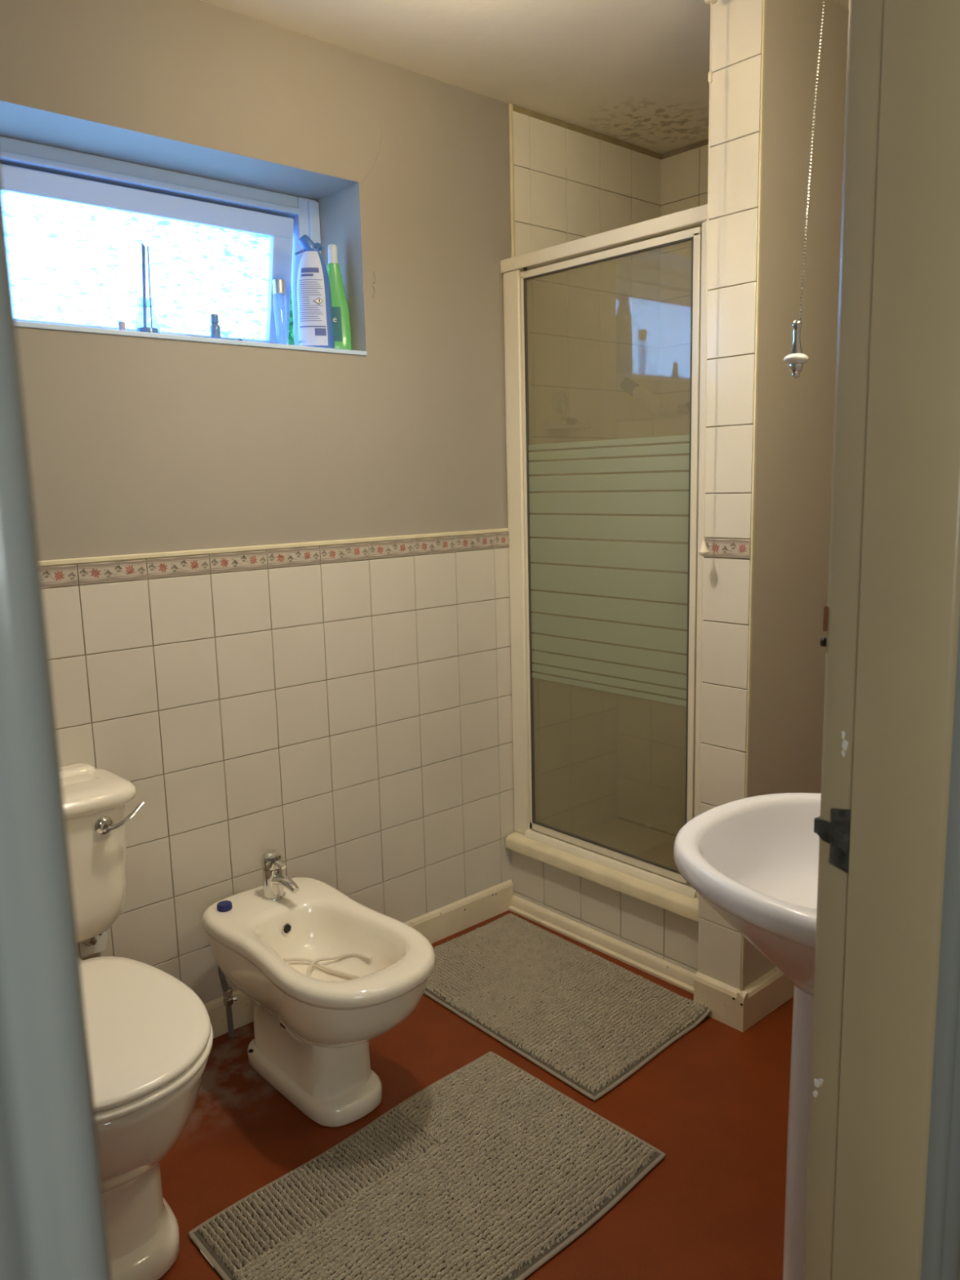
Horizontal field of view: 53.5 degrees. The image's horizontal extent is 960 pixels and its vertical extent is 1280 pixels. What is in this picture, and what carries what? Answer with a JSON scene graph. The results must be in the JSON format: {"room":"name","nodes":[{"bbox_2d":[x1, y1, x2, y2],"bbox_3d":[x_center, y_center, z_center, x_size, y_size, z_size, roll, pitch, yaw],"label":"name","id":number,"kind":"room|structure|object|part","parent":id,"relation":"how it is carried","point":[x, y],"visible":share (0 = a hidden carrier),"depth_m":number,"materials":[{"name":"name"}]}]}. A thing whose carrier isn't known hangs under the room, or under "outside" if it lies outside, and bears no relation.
{"room":"bathroom","nodes":[
{"label":"bathroom","id":0,"kind":"room"},
{"bbox_2d":[136,243,159,333],"bbox_3d":[-0.751,-0.783,2.134,0.053,0.201,0.053,-10,13,-41],"label":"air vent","id":1,"kind":"object","parent":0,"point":[144,329],"visible":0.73,"depth_m":2.13,"materials":[{"name":"plastic"}]},
{"bbox_2d":[0,0,708,1004],"bbox_3d":[-0.459,-0.183,2.058,3.700,2.405,1.035,-10,13,-41],"label":"wall","id":2,"kind":"structure","parent":0,"point":[275,577],"depth_m":2.43,"materials":[{"name":"beige paint"}]},
{"bbox_2d":[118,321,125,330],"bbox_3d":[-0.790,-0.688,2.102,0.014,0.026,0.014,-10,13,-41],"label":"lip balm","id":3,"kind":"object","parent":2,"relation":"on","point":[121,324],"visible":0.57,"depth_m":2.10,"materials":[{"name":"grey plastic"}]},
{"bbox_2d":[0,135,321,345],"bbox_3d":[-0.905,-0.902,2.230,1.188,0.414,0.118,-10,13,-41],"label":"window","id":4,"kind":"structure","parent":2,"relation":"in","point":[77,224],"depth_m":2.30,"materials":[{"name":"glass"}]},
{"bbox_3d":[-0.923,-0.875,2.227,0.972,0.266,0.059,-10,13,-41],"label":"obscure pane","id":5,"kind":"part","parent":4,"relation":"part of","materials":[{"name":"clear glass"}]},
{"bbox_2d":[209,314,221,338],"bbox_3d":[-0.626,-0.736,2.251,0.024,0.063,0.024,-10,13,-41],"label":"dropper bottle","id":6,"kind":"object","parent":2,"relation":"on","point":[215,329],"visible":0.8,"depth_m":2.24,"materials":[{"name":"blue glass"}]},
{"bbox_2d":[272,279,287,342],"bbox_3d":[-0.495,-0.809,2.366,0.030,0.162,0.030,-10,13,-41],"label":"perfume bottle","id":7,"kind":"object","parent":2,"relation":"on","point":[278,285],"visible":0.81,"depth_m":2.34,"materials":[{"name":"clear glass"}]},
{"bbox_2d":[294,234,334,348],"bbox_3d":[-0.422,-0.881,2.422,0.092,0.283,0.066,-5,10,-23],"label":"bottle","id":8,"kind":"object","parent":2,"relation":"on","point":[315,322],"visible":0.92,"depth_m":2.40,"materials":[{"name":"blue plastic"}]},
{"bbox_3d":[-0.453,-0.973,2.392,0.027,0.017,0.006,-7,11,-32],"label":"spout","id":9,"kind":"part","parent":8,"relation":"part of","materials":[{"name":"blue plastic"}]},
{"bbox_2d":[298,267,326,335],"bbox_3d":[-0.424,-0.852,2.401,0.066,0.165,0.009,-2,9,0],"label":"print","id":10,"kind":"object","parent":8,"relation":"attached to","point":[312,281],"depth_m":2.40,"materials":[{"name":"blue"}]},
{"bbox_2d":[327,244,351,350],"bbox_3d":[-0.379,-0.887,2.488,0.077,0.272,0.044,-4,10,-17],"label":"liquid bottle","id":11,"kind":"object","parent":2,"relation":"on","point":[340,308],"visible":0.75,"depth_m":2.48,"materials":[{"name":"green plastic"}]},
{"bbox_2d":[204,879,513,1038],"bbox_3d":[-0.652,0.940,2.380,2.030,0.094,0.018,-10,13,-41],"label":"baseboard","id":12,"kind":"structure","parent":2,"relation":"attached to","point":[440,923],"depth_m":2.85,"materials":[{"name":"beige"}]},
{"bbox_2d":[0,0,959,1279],"bbox_3d":[-0.141,0.153,0.922,0.961,2.100,0.880,-10,13,-41],"label":"door","id":13,"kind":"structure","parent":2,"relation":"in","point":[883,1188],"depth_m":0.84,"materials":[{"name":"beige paint"}]},
{"bbox_3d":[-0.175,0.253,0.326,0.100,2.100,0.022,-10,13,-41],"label":"architrave","id":14,"kind":"part","parent":13,"relation":"part of","materials":[{"name":"grey paint"}]},
{"bbox_3d":[0.354,0.194,0.947,0.014,0.066,0.042,-10,13,-41],"label":"strike plate","id":15,"kind":"part","parent":13,"relation":"part of","materials":[{"name":"black metal"}]},
{"bbox_3d":[0.467,0.143,0.889,0.100,2.100,0.018,-10,13,-41],"label":"architrave","id":16,"kind":"part","parent":13,"relation":"part of","materials":[{"name":"grey paint"}]},
{"bbox_2d":[546,391,591,430],"bbox_3d":[0.271,-0.710,2.934,0.126,0.118,0.078,-10,13,-41],"label":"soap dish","id":17,"kind":"object","parent":2,"relation":"attached to","point":[559,399],"visible":0.97,"depth_m":2.94,"materials":[{"name":"beige plastic"}]},
{"bbox_2d":[559,417,577,425],"bbox_3d":[0.273,-0.675,2.938,0.069,0.025,0.045,-10,13,-41],"label":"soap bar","id":18,"kind":"object","parent":17,"relation":"in","point":[569,420],"visible":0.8,"depth_m":2.92,"materials":[{"name":"beige"}]},
{"bbox_3d":[0.273,-0.663,2.940,0.126,0.024,0.073,-10,13,-41],"label":"dish","id":19,"kind":"part","parent":17,"relation":"part of","materials":[{"name":"beige plastic"}]},
{"bbox_2d":[159,910,793,1279],"bbox_3d":[-0.112,1.102,1.916,3.700,0.100,2.060,-10,13,-41],"label":"floor","id":20,"kind":"structure","parent":0,"point":[714,1100],"depth_m":1.99,"materials":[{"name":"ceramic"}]},
{"bbox_2d":[60,763,213,1279],"bbox_3d":[-0.761,0.710,1.744,0.502,0.763,0.743,-10,13,-41],"label":"toilet","id":21,"kind":"object","parent":20,"relation":"on","point":[150,1035],"visible":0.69,"depth_m":1.64,"materials":[{"name":"beige ceramic"}]},
{"bbox_3d":[-0.947,0.331,1.880,0.502,0.051,0.212,-10,13,-41],"label":"cistern lid","id":22,"kind":"part","parent":21,"relation":"part of","materials":[{"name":"beige ceramic"}]},
{"bbox_3d":[-0.731,0.366,1.941,0.100,0.052,0.037,-10,13,-41],"label":"flush lever","id":23,"kind":"part","parent":21,"relation":"part of","materials":[{"name":"silver metal"}]},
{"bbox_3d":[-0.683,0.667,1.647,0.376,0.021,0.499,-10,13,-41],"label":"lid","id":24,"kind":"part","parent":21,"relation":"part of","materials":[{"name":"beige plastic"}]},
{"bbox_2d":[202,849,435,1127],"bbox_3d":[-0.369,0.769,2.134,0.328,0.499,0.664,-10,13,-41],"label":"bidet","id":25,"kind":"object","parent":20,"relation":"on","point":[313,1034],"depth_m":2.08,"materials":[{"name":"beige ceramic"}]},
{"bbox_3d":[-0.591,0.615,2.204,0.035,0.014,0.035,-10,13,-41],"label":"plastic cap","id":26,"kind":"part","parent":25,"relation":"part of","materials":[{"name":"blue plastic"}]},
{"bbox_2d":[261,849,299,901],"bbox_3d":[-0.471,0.558,2.237,0.054,0.112,0.116,-10,13,-41],"label":"mixer tap","id":27,"kind":"object","parent":25,"relation":"on","point":[274,881],"depth_m":2.24,"materials":[{"name":"silver metal"}]},
{"bbox_2d":[283,951,372,978],"bbox_3d":[-0.320,0.729,2.102,0.152,0.035,0.240,-10,13,-41],"label":"tube","id":28,"kind":"object","parent":25,"relation":"in","point":[315,962],"visible":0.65,"depth_m":2.15,"materials":[{"name":"beige"}]},
{"bbox_2d":[188,1051,666,1279],"bbox_3d":[-0.078,1.055,1.823,0.795,0.022,0.540,-10,13,-41],"label":"bath mat","id":29,"kind":"object","parent":20,"relation":"on","point":[489,1171],"visible":1,"depth_m":1.82,"materials":[{"name":"grey fabric"}]},
{"bbox_2d":[423,913,711,1100],"bbox_3d":[0.172,0.924,2.540,0.504,0.032,0.811,-10,13,-41],"label":"bath mat","id":30,"kind":"object","parent":20,"relation":"on","point":[586,1020],"visible":0.96,"depth_m":2.46,"materials":[{"name":"grey fabric"}]},
{"bbox_2d":[577,818,677,868],"bbox_3d":[0.657,0.766,3.033,0.687,0.160,0.760,-10,13,-41],"label":"shower tray","id":31,"kind":"object","parent":20,"relation":"on","point":[646,842],"visible":0.07,"depth_m":3.17,"materials":[{"name":"beige ceramic"}]},
{"bbox_2d":[673,792,821,1279],"bbox_3d":[0.520,0.658,1.463,0.504,0.894,0.415,-10,13,-41],"label":"basin","id":32,"kind":"object","parent":20,"relation":"on","point":[754,860],"visible":0.33,"depth_m":1.44,"materials":[{"name":"white ceramic"}]},
{"bbox_3d":[0.514,0.395,1.419,0.504,0.204,0.415,-10,13,-41],"label":"basin bowl","id":33,"kind":"part","parent":32,"relation":"part of","materials":[{"name":"white ceramic"}]},
{"bbox_2d":[200,0,848,154],"bbox_3d":[0.376,-1.281,0.902,3.700,0.100,3.700,-10,13,-41],"label":"ceiling","id":34,"kind":"structure","parent":0,"point":[633,72],"depth_m":2.36,"materials":[{"name":"paint"}]},
{"bbox_2d":[698,0,717,555],"bbox_3d":[0.504,-0.806,2.111,0.080,1.240,0.080,-10,13,-41],"label":"pull cord","id":35,"kind":"object","parent":34,"relation":"hanging from","point":[703,551],"visible":1,"depth_m":2.11,"materials":[{"name":"white fabric"}]},
{"bbox_3d":[0.519,-0.213,2.210,0.024,0.036,0.024,-10,13,-41],"label":"cord knob","id":36,"kind":"part","parent":35,"relation":"part of","materials":[{"name":"beige plastic"}]},
{"bbox_3d":[0.504,-0.789,2.114,0.004,1.155,0.003,-10,13,-41],"label":"cord","id":37,"kind":"part","parent":35,"relation":"part of","materials":[{"name":"white fabric"}]},
{"bbox_2d":[783,0,825,377],"bbox_3d":[0.496,-0.853,1.413,0.076,0.918,0.229,6,12,37],"label":"pull cord","id":38,"kind":"object","parent":34,"relation":"hanging from","point":[796,358],"visible":1,"depth_m":1.39,"materials":[{"name":"silver metal"}]},
{"bbox_2d":[788,319,803,377],"bbox_3d":[0.463,-0.426,1.394,0.020,0.083,0.020,-10,13,-41],"label":"pendant","id":39,"kind":"object","parent":38,"relation":"attached to","point":[796,355],"depth_m":1.39,"materials":[{"name":"white metal"}]},
{"bbox_3d":[0.501,-0.882,1.399,0.003,0.821,0.165,4,11,31],"label":"bead chain","id":40,"kind":"part","parent":38,"relation":"part of","materials":[{"name":"silver metal"}]},
{"bbox_2d":[511,849,698,973],"bbox_3d":[0.379,0.780,2.787,0.070,0.225,0.767,-10,13,-41],"label":"wall","id":41,"kind":"structure","parent":0,"point":[661,933],"depth_m":2.74,"materials":[{"name":"tile"}]},
{"bbox_2d":[505,831,698,921],"bbox_3d":[0.374,0.666,2.758,0.109,0.044,0.756,-10,13,-41],"label":"trim","id":42,"kind":"structure","parent":41,"relation":"on","point":[683,905],"depth_m":2.70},
{"bbox_2d":[500,204,709,898],"bbox_3d":[0.350,-0.204,2.619,0.050,1.728,0.766,-10,13,-41],"label":"shower door","id":43,"kind":"structure","parent":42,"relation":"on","point":[525,576],"depth_m":2.61,"materials":[{"name":"white metal"}]},
{"bbox_3d":[0.120,-0.226,2.881,0.042,1.688,0.069,-10,13,-41],"label":"post","id":44,"kind":"part","parent":43,"relation":"part of","materials":[{"name":"white metal"}]},
{"bbox_3d":[0.331,-1.039,2.482,0.046,0.036,0.766,-10,13,-41],"label":"rail","id":45,"kind":"part","parent":43,"relation":"part of","materials":[{"name":"white metal"}]},
{"bbox_3d":[0.371,0.636,2.760,0.050,0.024,0.634,-10,13,-41],"label":"threshold rail","id":46,"kind":"part","parent":43,"relation":"part of","materials":[{"name":"white metal"}]},
{"bbox_3d":[0.583,-0.153,2.372,0.044,1.688,0.079,-10,13,-41],"label":"post","id":47,"kind":"part","parent":43,"relation":"part of","materials":[{"name":"white metal"}]},
{"bbox_2d":[508,895,695,994],"bbox_3d":[0.353,0.877,2.764,0.028,0.043,0.752,-10,13,-41],"label":"trim","id":48,"kind":"structure","parent":41,"relation":"attached to","point":[673,974],"depth_m":2.75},
{"bbox_2d":[616,413,689,836],"bbox_3d":[0.804,-0.022,3.057,0.236,1.378,0.752,-10,13,-41],"label":"wall","id":49,"kind":"structure","parent":0,"point":[651,735],"depth_m":3.19,"materials":[{"name":"tile"}]},
{"bbox_2d":[659,144,708,416],"bbox_3d":[1.273,-0.344,2.765,0.156,2.405,1.760,-10,13,-41],"label":"wall","id":50,"kind":"structure","parent":0,"point":[684,175],"depth_m":3.18,"materials":[{"name":"beige tile"}]},
{"bbox_2d":[620,377,665,414],"bbox_3d":[0.532,-0.797,3.111,0.158,0.127,0.046,5,12,36],"label":"shower head","id":51,"kind":"object","parent":50,"relation":"attached to","point":[640,393],"visible":1,"depth_m":3.09,"materials":[{"name":"beige plastic"}]},
{"bbox_2d":[697,0,848,1031],"bbox_3d":[0.880,-0.285,2.471,0.843,2.405,0.145,-10,13,-41],"label":"wall","id":52,"kind":"structure","parent":0,"point":[769,444],"depth_m":2.21,"materials":[{"name":"white tile"}]},
{"bbox_2d":[693,971,748,1031],"bbox_3d":[0.602,0.905,2.389,0.021,0.098,0.145,-10,13,-41],"label":"baseboard","id":53,"kind":"structure","parent":52,"relation":"attached to","point":[721,997],"depth_m":2.38,"materials":[{"name":"beige"}]}
]}

